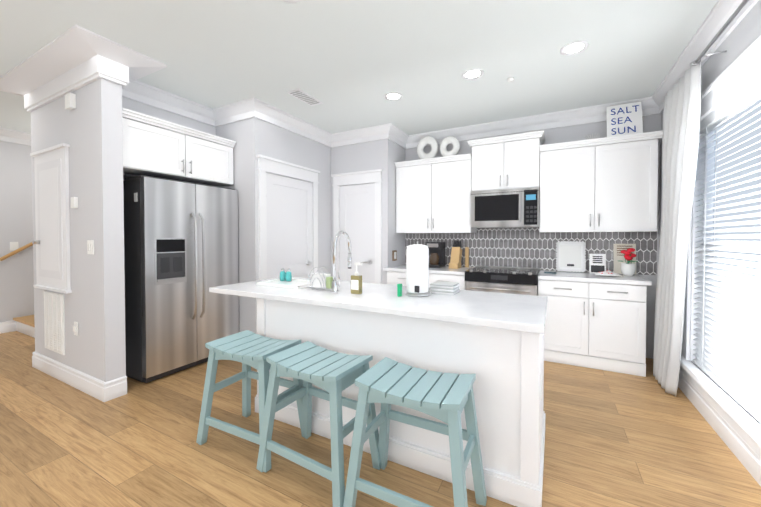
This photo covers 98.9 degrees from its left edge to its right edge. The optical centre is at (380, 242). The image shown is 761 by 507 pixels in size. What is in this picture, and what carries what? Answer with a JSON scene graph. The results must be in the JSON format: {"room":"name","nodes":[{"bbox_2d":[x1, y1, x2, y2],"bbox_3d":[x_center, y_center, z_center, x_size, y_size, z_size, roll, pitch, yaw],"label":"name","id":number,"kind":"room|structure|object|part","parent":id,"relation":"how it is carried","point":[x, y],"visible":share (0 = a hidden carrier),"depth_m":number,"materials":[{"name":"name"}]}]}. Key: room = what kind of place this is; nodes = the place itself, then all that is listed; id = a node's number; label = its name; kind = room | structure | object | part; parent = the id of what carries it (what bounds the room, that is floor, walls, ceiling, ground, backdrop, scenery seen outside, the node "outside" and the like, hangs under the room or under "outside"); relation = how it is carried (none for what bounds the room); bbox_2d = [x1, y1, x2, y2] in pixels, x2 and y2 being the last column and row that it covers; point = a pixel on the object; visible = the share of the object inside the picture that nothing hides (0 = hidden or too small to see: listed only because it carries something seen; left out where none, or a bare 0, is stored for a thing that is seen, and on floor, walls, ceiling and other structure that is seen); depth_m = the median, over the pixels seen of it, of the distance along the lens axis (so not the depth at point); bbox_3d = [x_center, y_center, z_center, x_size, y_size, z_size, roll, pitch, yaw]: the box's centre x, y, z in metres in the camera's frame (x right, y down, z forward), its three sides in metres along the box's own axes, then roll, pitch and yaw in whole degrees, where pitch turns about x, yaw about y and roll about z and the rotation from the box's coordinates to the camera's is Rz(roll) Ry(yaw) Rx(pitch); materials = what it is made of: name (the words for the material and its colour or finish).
{"room":"kitchen","nodes":[
{"label":"kitchen","id":0,"kind":"room"},
{"bbox_2d":[0,0,717,134],"bbox_3d":[-2.504,-1.554,2.433,9.300,0.100,7.500,1,1,28],"label":"ceiling","id":1,"kind":"structure","parent":0,"point":[349,64],"depth_m":2.55,"materials":[{"name":"white paint"}]},
{"bbox_2d":[281,0,301,2],"bbox_3d":[-0.549,-1.491,1.934,0.189,0.008,0.189,0,1,22],"label":"recessed light","id":2,"kind":"object","parent":1,"relation":"in","point":[287,1],"depth_m":2.01,"materials":[{"name":"white"}]},
{"bbox_2d":[287,88,322,105],"bbox_3d":[-0.774,-1.509,3.370,0.176,0.022,0.394,1,1,28],"label":"air vent","id":3,"kind":"object","parent":1,"relation":"attached to","point":[303,96],"depth_m":3.38,"materials":[{"name":"white metal"}]},
{"bbox_2d":[384,92,402,100],"bbox_3d":[0.134,-1.516,3.383,0.189,0.008,0.189,0,1,19],"label":"recessed light","id":4,"kind":"object","parent":1,"relation":"in","point":[392,96],"depth_m":3.38,"materials":[{"name":"white plastic"}]},
{"bbox_2d":[462,69,483,79],"bbox_3d":[0.828,-1.508,2.921,0.189,0.008,0.189,0,1,-11],"label":"recessed light","id":5,"kind":"object","parent":1,"relation":"in","point":[471,74],"depth_m":2.92,"materials":[{"name":"white"}]},
{"bbox_2d":[507,77,513,81],"bbox_3d":[1.190,-1.502,2.980,0.057,0.022,0.094,1,1,28],"label":"detector","id":6,"kind":"object","parent":1,"relation":"attached to","point":[510,79],"depth_m":2.99,"materials":[{"name":"white plastic"}]},
{"bbox_2d":[560,41,588,55],"bbox_3d":[1.498,-1.501,2.519,0.189,0.008,0.189,0,1,-11],"label":"recessed light","id":7,"kind":"object","parent":1,"relation":"in","point":[574,48],"depth_m":2.51,"materials":[{"name":"white plastic"}]},
{"bbox_2d":[0,331,760,506],"bbox_3d":[-2.504,1.315,2.482,9.300,0.100,7.500,1,1,28],"label":"floor","id":8,"kind":"structure","parent":0,"point":[614,439],"depth_m":1.98,"materials":[{"name":"brown wood"}]},
{"bbox_2d":[13,315,34,337],"bbox_3d":[-4.240,0.666,4.983,1.068,1.108,1.645,1,1,28],"label":"stairs","id":9,"kind":"structure","parent":8,"relation":"on","point":[25,325],"depth_m":4.38,"materials":[{"name":"white"}]},
{"bbox_2d":[123,175,238,382],"bbox_3d":[-2.123,0.318,3.415,0.807,1.838,0.956,1,1,28],"label":"fridge","id":10,"kind":"object","parent":8,"relation":"on","point":[180,248],"visible":0.85,"depth_m":3.07,"materials":[{"name":"grey metal"}]},
{"bbox_2d":[196,330,302,471],"bbox_3d":[-0.812,0.954,2.099,0.608,0.639,0.416,1,1,28],"label":"stool","id":11,"kind":"object","parent":8,"relation":"on","point":[248,349],"visible":0.83,"depth_m":2.05,"materials":[{"name":"teal wood"}]},
{"bbox_2d":[256,341,380,506],"bbox_3d":[-0.341,0.959,1.836,0.614,0.639,0.426,1,1,28],"label":"stool","id":12,"kind":"object","parent":8,"relation":"on","point":[333,374],"visible":0.94,"depth_m":1.79,"materials":[{"name":"teal wood"}]},
{"bbox_2d":[255,298,544,506],"bbox_3d":[0.088,0.837,2.308,1.918,0.858,0.769,1,1,28],"label":"kitchen island","id":13,"kind":"object","parent":8,"relation":"on","point":[506,366],"visible":0.44,"depth_m":1.76,"materials":[{"name":"white wood"}]},
{"bbox_2d":[209,277,547,333],"bbox_3d":[-0.121,0.385,2.429,2.420,0.038,0.840,1,1,28],"label":"island countertop","id":14,"kind":"structure","parent":13,"relation":"on","point":[519,312],"depth_m":2.04,"materials":[{"name":"white stone"}]},
{"bbox_2d":[256,268,310,288],"bbox_3d":[-0.773,0.295,2.799,0.480,0.126,0.320,1,1,28],"label":"tray","id":15,"kind":"object","parent":14,"relation":"on","point":[285,280],"visible":0.98,"depth_m":2.82,"materials":[{"name":"white ceramic"}]},
{"bbox_2d":[307,266,332,290],"bbox_3d":[-0.454,0.276,2.526,0.232,0.174,0.092,1,1,28],"label":"caddy","id":16,"kind":"object","parent":14,"relation":"on","point":[321,280],"visible":0.92,"depth_m":2.50,"materials":[{"name":"silver metal"}]},
{"bbox_2d":[331,230,351,292],"bbox_3d":[-0.279,0.136,2.454,0.089,0.456,0.253,1,1,28],"label":"faucet","id":17,"kind":"object","parent":14,"relation":"on","point":[335,285],"visible":1,"depth_m":2.38,"materials":[{"name":"silver metal"}]},
{"bbox_2d":[351,263,362,293],"bbox_3d":[-0.168,0.255,2.338,0.080,0.222,0.044,1,1,28],"label":"soap dispenser","id":18,"kind":"object","parent":14,"relation":"on","point":[356,283],"visible":1,"depth_m":2.32,"materials":[{"name":"gold"}]},
{"bbox_2d":[397,283,401,296],"bbox_3d":[0.132,0.326,2.233,0.020,0.085,0.035,1,1,28],"label":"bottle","id":19,"kind":"object","parent":14,"relation":"on","point":[399,289],"visible":1,"depth_m":2.22,"materials":[{"name":"green plastic"}]},
{"bbox_2d":[405,241,429,296],"bbox_3d":[0.260,0.180,2.290,0.170,0.375,0.170,1,1,28],"label":"paper towel roll","id":20,"kind":"object","parent":14,"relation":"on","point":[417,269],"visible":1,"depth_m":2.22,"materials":[{"name":"white paper"}]},
{"bbox_2d":[430,281,459,294],"bbox_3d":[0.476,0.332,2.388,0.180,0.068,0.176,1,1,28],"label":"plates","id":21,"kind":"object","parent":14,"relation":"on","point":[443,287],"visible":1,"depth_m":2.32,"materials":[{"name":"white ceramic"}]},
{"bbox_2d":[343,357,486,506],"bbox_3d":[0.173,0.963,1.567,0.601,0.639,0.406,1,1,28],"label":"stool","id":22,"kind":"object","parent":8,"relation":"on","point":[386,383],"visible":1,"depth_m":1.52,"materials":[{"name":"teal wood"}]},
{"bbox_2d":[387,271,465,289],"bbox_3d":[0.671,0.804,4.308,1.033,0.856,0.642,1,1,28],"label":"base cabinet","id":23,"kind":"object","parent":8,"relation":"on","point":[394,278],"visible":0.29,"depth_m":4.00,"materials":[{"name":"white wood"}]},
{"bbox_2d":[383,264,474,274],"bbox_3d":[0.658,0.353,4.324,1.078,0.039,0.637,1,1,28],"label":"countertop","id":24,"kind":"structure","parent":23,"relation":"on","point":[442,270],"depth_m":4.08,"materials":[{"name":"white stone"}]},
{"bbox_2d":[425,242,444,267],"bbox_3d":[0.742,0.161,4.401,0.200,0.340,0.242,1,1,28],"label":"coffee maker","id":25,"kind":"object","parent":24,"relation":"on","point":[436,254],"visible":0.94,"depth_m":4.32,"materials":[{"name":"black plastic"}]},
{"bbox_2d":[449,240,461,268],"bbox_3d":[0.991,0.153,4.284,0.114,0.359,0.246,1,1,28],"label":"knife block","id":26,"kind":"object","parent":24,"relation":"on","point":[456,257],"visible":1,"depth_m":4.26,"materials":[{"name":"brown wood"}]},
{"bbox_2d":[465,247,468,266],"bbox_3d":[1.162,0.197,4.366,0.045,0.270,0.030,1,1,28],"label":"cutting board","id":27,"kind":"object","parent":24,"relation":"on","point":[466,256],"visible":0.86,"depth_m":4.35,"materials":[{"name":"brown wood"}]},
{"bbox_2d":[465,265,539,295],"bbox_3d":[1.448,0.772,3.856,0.756,0.931,0.716,1,1,28],"label":"range","id":28,"kind":"object","parent":8,"relation":"on","point":[510,280],"visible":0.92,"depth_m":3.61,"materials":[{"name":"silver metal"}]},
{"bbox_2d":[538,279,646,376],"bbox_3d":[2.203,0.818,3.490,0.913,0.856,0.642,1,1,28],"label":"base cabinet","id":29,"kind":"object","parent":8,"relation":"on","point":[599,326],"visible":0.94,"depth_m":3.21,"materials":[{"name":"white wood"}]},
{"bbox_2d":[538,270,651,285],"bbox_3d":[2.223,0.367,3.488,0.943,0.039,0.637,1,1,28],"label":"countertop","id":30,"kind":"structure","parent":29,"relation":"on","point":[634,279],"depth_m":3.28,"materials":[{"name":"white stone"}]},
{"bbox_2d":[556,241,585,271],"bbox_3d":[2.206,0.161,3.779,0.300,0.357,0.065,1,1,28],"label":"bread box","id":31,"kind":"object","parent":30,"relation":"on","point":[570,256],"visible":1,"depth_m":3.77,"materials":[{"name":"white metal"}]},
{"bbox_2d":[589,254,605,273],"bbox_3d":[2.397,0.234,3.595,0.150,0.219,0.053,1,1,28],"label":"letter board","id":32,"kind":"object","parent":30,"relation":"on","point":[597,262],"visible":0.9,"depth_m":3.59,"materials":[{"name":"white plastic"}]},
{"bbox_2d":[594,270,620,275],"bbox_3d":[2.375,0.313,3.408,0.222,0.050,0.162,1,1,28],"label":"heart","id":33,"kind":"object","parent":30,"relation":"on","point":[608,273],"visible":1,"depth_m":3.37,"materials":[{"name":"white"}]},
{"bbox_2d":[613,244,636,273],"bbox_3d":[2.682,0.165,3.576,0.200,0.358,0.071,1,1,28],"label":"leaning board","id":34,"kind":"object","parent":30,"relation":"on","point":[618,256],"visible":0.65,"depth_m":3.59,"materials":[{"name":"beige wood"}]},
{"bbox_2d":[620,248,637,275],"bbox_3d":[2.590,0.202,3.405,0.171,0.292,0.160,1,1,28],"label":"flower pot","id":35,"kind":"object","parent":30,"relation":"on","point":[628,268],"visible":1,"depth_m":3.38,"materials":[{"name":"white ceramic"}]},
{"bbox_2d":[0,0,760,422],"bbox_3d":[-2.584,-0.120,2.500,9.120,2.770,7.500,1,1,28],"label":"wall","id":36,"kind":"structure","parent":0,"point":[90,128],"depth_m":3.28,"materials":[{"name":"grey paint"}]},
{"bbox_2d":[0,320,15,333],"bbox_3d":[-4.696,1.143,5.256,0.018,0.150,2.068,1,1,28],"label":"baseboard","id":37,"kind":"structure","parent":36,"relation":"attached to","point":[8,326],"depth_m":4.46,"materials":[{"name":"white wood"}]},
{"bbox_2d":[0,127,30,145],"bbox_3d":[-4.444,-1.479,5.596,0.100,0.160,3.150,1,1,28],"label":"crown molding","id":38,"kind":"structure","parent":36,"relation":"attached to","point":[7,135],"depth_m":4.49,"materials":[{"name":"white wood"}]},
{"bbox_2d":[0,242,32,260],"bbox_3d":[-4.741,-0.327,5.066,0.091,1.131,1.624,1,1,28],"label":"handrail","id":39,"kind":"object","parent":36,"relation":"attached to","point":[14,246],"visible":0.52,"depth_m":4.50,"materials":[{"name":"brown wood"}]},
{"bbox_2d":[30,143,71,293],"bbox_3d":[-3.057,-0.209,2.992,0.760,1.300,0.074,1,1,28],"label":"door","id":40,"kind":"structure","parent":36,"relation":"attached to","point":[52,213],"depth_m":2.96,"materials":[{"name":"white wood"}]},
{"bbox_2d":[44,291,64,354],"bbox_3d":[-3.048,0.741,3.036,0.430,0.550,0.017,1,1,28],"label":"air vent","id":41,"kind":"object","parent":36,"relation":"in","point":[54,329],"visible":1,"depth_m":3.01,"materials":[{"name":"white plastic"}]},
{"bbox_2d":[0,24,119,111],"bbox_3d":[-2.895,-1.403,2.797,1.930,0.215,0.230,1,1,28],"label":"crown molding","id":42,"kind":"structure","parent":36,"relation":"attached to","point":[73,58],"depth_m":2.64,"materials":[{"name":"white wood"}]},
{"bbox_2d":[32,352,108,401],"bbox_3d":[-2.845,1.182,2.935,1.506,0.150,0.018,1,1,28],"label":"baseboard","id":43,"kind":"structure","parent":36,"relation":"attached to","point":[94,387],"depth_m":2.84,"materials":[{"name":"white wood"}]},
{"bbox_2d":[65,93,93,335],"bbox_3d":[-2.513,-0.227,2.721,0.395,2.065,0.039,1,1,28],"label":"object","id":44,"kind":"object","parent":36,"relation":"attached to","point":[70,101],"visible":1,"depth_m":2.75,"materials":[{"name":"white plastic"}]},
{"bbox_2d":[108,48,167,103],"bbox_3d":[-2.104,-1.403,2.783,0.520,0.215,0.250,1,1,28],"label":"crown molding","id":45,"kind":"structure","parent":36,"relation":"attached to","point":[134,65],"depth_m":2.78,"materials":[{"name":"white wood"}]},
{"bbox_2d":[122,108,235,186],"bbox_3d":[-2.050,-0.890,3.279,0.375,0.482,1.095,1,1,28],"label":"upper cabinet","id":46,"kind":"object","parent":36,"relation":"attached to","point":[157,147],"visible":0.96,"depth_m":3.13,"materials":[{"name":"white wood"}]},
{"bbox_2d":[147,92,219,126],"bbox_3d":[-2.171,-1.412,3.335,0.100,0.215,1.120,1,1,28],"label":"crown molding","id":47,"kind":"structure","parent":36,"relation":"attached to","point":[172,103],"depth_m":3.48,"materials":[{"name":"white wood"}]},
{"bbox_2d":[212,100,251,125],"bbox_3d":[-1.640,-1.445,3.629,0.540,0.160,0.100,1,1,28],"label":"crown molding","id":48,"kind":"structure","parent":36,"relation":"attached to","point":[233,112],"depth_m":3.66,"materials":[{"name":"white wood"}]},
{"bbox_2d":[256,154,319,279],"bbox_3d":[-1.093,0.135,4.032,0.049,2.208,1.044,1,1,28],"label":"door frame","id":49,"kind":"structure","parent":36,"relation":"attached to","point":[277,167],"depth_m":3.72,"materials":[{"name":"white wood"}]},
{"bbox_2d":[244,97,331,147],"bbox_3d":[-1.026,-1.453,4.077,0.100,0.160,1.470,1,1,28],"label":"crown molding","id":50,"kind":"structure","parent":36,"relation":"attached to","point":[253,107],"depth_m":3.87,"materials":[{"name":"white wood"}]},
{"bbox_2d":[266,173,312,278],"bbox_3d":[-1.081,0.218,4.022,0.080,2.018,0.810,1,1,28],"label":"pantry door","id":51,"kind":"structure","parent":36,"relation":"in","point":[289,204],"depth_m":4.01,"materials":[{"name":"white wood"}]},
{"bbox_2d":[339,184,374,282],"bbox_3d":[-0.351,0.209,4.532,0.590,2.018,0.080,1,1,28],"label":"closet door","id":52,"kind":"structure","parent":36,"relation":"in","point":[357,213],"depth_m":4.54,"materials":[{"name":"white wood"}]},
{"bbox_2d":[331,169,382,283],"bbox_3d":[-0.339,0.126,4.542,0.824,2.208,0.049,1,1,28],"label":"door frame","id":53,"kind":"structure","parent":36,"relation":"attached to","point":[359,177],"depth_m":4.43,"materials":[{"name":"white wood"}]},
{"bbox_2d":[332,123,395,146],"bbox_3d":[-0.245,-1.459,4.437,0.920,0.160,0.100,1,1,28],"label":"crown molding","id":54,"kind":"structure","parent":36,"relation":"attached to","point":[385,131],"depth_m":4.42,"materials":[{"name":"white wood"}]},
{"bbox_2d":[392,250,396,260],"bbox_3d":[0.198,0.180,4.511,0.015,0.140,0.120,1,1,28],"label":"outlet","id":55,"kind":"object","parent":36,"relation":"attached to","point":[394,255],"visible":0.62,"depth_m":4.46,"materials":[{"name":"brown"}]},
{"bbox_2d":[391,127,407,147],"bbox_3d":[0.251,-1.460,4.495,0.100,0.160,0.450,1,1,28],"label":"crown molding","id":56,"kind":"structure","parent":36,"relation":"attached to","point":[401,137],"depth_m":4.57,"materials":[{"name":"white wood"}]},
{"bbox_2d":[395,153,476,232],"bbox_3d":[0.738,-0.616,4.410,1.033,0.969,0.380,1,1,28],"label":"upper cabinet","id":57,"kind":"object","parent":36,"relation":"attached to","point":[433,195],"visible":0.94,"depth_m":4.26,"materials":[{"name":"white wood"}]},
{"bbox_2d":[417,136,437,158],"bbox_3d":[0.646,-1.281,4.474,0.306,0.356,0.094,1,1,28],"label":"ring vase","id":58,"kind":"object","parent":57,"relation":"on","point":[433,143],"depth_m":4.43,"materials":[{"name":"white ceramic"}]},
{"bbox_2d":[440,136,459,156],"bbox_3d":[0.920,-1.258,4.328,0.270,0.316,0.090,1,1,28],"label":"ring vase","id":59,"kind":"object","parent":57,"relation":"on","point":[452,140],"depth_m":4.29,"materials":[{"name":"white ceramic"}]},
{"bbox_2d":[467,130,544,191],"bbox_3d":[1.531,-0.942,3.981,0.846,0.622,0.380,1,1,28],"label":"upper cabinet","id":60,"kind":"object","parent":36,"relation":"attached to","point":[512,161],"visible":0.98,"depth_m":3.83,"materials":[{"name":"white wood"}]},
{"bbox_2d":[471,187,539,227],"bbox_3d":[1.515,-0.403,3.960,0.750,0.435,0.444,1,1,28],"label":"microwave","id":61,"kind":"object","parent":60,"relation":"attached to","point":[513,208],"visible":1,"depth_m":3.80,"materials":[{"name":"silver metal"}]},
{"bbox_2d":[404,97,651,148],"bbox_3d":[1.581,-1.453,4.108,2.810,0.160,0.100,1,1,28],"label":"crown molding","id":62,"kind":"structure","parent":36,"relation":"attached to","point":[597,113],"depth_m":3.98,"materials":[{"name":"white wood"}]},
{"bbox_2d":[405,227,656,274],"bbox_3d":[1.652,0.062,4.146,2.915,0.550,0.006,1,1,28],"label":"tile backsplash","id":63,"kind":"structure","parent":36,"relation":"attached to","point":[533,247],"depth_m":4.03,"materials":[{"name":"grey tile"}]},
{"bbox_2d":[539,130,662,231],"bbox_3d":[2.348,-0.601,3.551,1.088,0.969,0.380,1,1,28],"label":"upper cabinet","id":64,"kind":"object","parent":36,"relation":"attached to","point":[607,184],"visible":0.98,"depth_m":3.41,"materials":[{"name":"white wood"}]},
{"bbox_2d":[606,102,642,136],"bbox_3d":[2.547,-1.272,3.405,0.300,0.376,0.105,1,1,28],"label":"sign","id":65,"kind":"object","parent":64,"relation":"on","point":[623,119],"visible":1,"depth_m":3.40,"materials":[{"name":"white"}]},
{"bbox_2d":[653,0,748,396],"bbox_3d":[1.687,0.012,1.248,0.161,2.532,4.111,1,1,28],"label":"curtain","id":66,"kind":"object","parent":36,"relation":"hanging from","point":[681,121],"visible":1,"depth_m":2.57,"materials":[{"name":"fabric"}]},
{"bbox_3d":[1.489,-1.227,0.833,0.140,0.032,3.230,1,1,28],"label":"curtain rod rail","id":67,"kind":"part","parent":66,"relation":"part of","materials":[{"name":"silver metal"}]},
{"bbox_2d":[648,0,758,114],"bbox_3d":[1.241,-1.389,0.322,0.100,0.160,7.100,1,1,28],"label":"crown molding","id":68,"kind":"structure","parent":36,"relation":"attached to","point":[722,11],"depth_m":2.31,"materials":[{"name":"white wood"}]},
{"bbox_2d":[678,369,760,485],"bbox_3d":[1.122,1.232,0.056,0.018,0.150,6.440,1,1,28],"label":"baseboard","id":69,"kind":"structure","parent":36,"relation":"attached to","point":[745,454],"depth_m":2.07,"materials":[{"name":"white wood"}]},
{"bbox_2d":[680,36,760,457],"bbox_3d":[1.880,0.031,1.383,0.190,2.204,3.070,1,1,28],"label":"window","id":70,"kind":"structure","parent":36,"relation":"in","point":[735,76],"depth_m":2.31,"materials":[{"name":"white"}]},
{"bbox_2d":[692,77,760,422],"bbox_3d":[1.885,0.043,1.380,0.060,1.874,2.780,1,1,28],"label":"window blinds","id":71,"kind":"object","parent":70,"relation":"attached to","point":[727,350],"visible":0.94,"depth_m":2.09,"materials":[{"name":"white plastic"}]}
]}

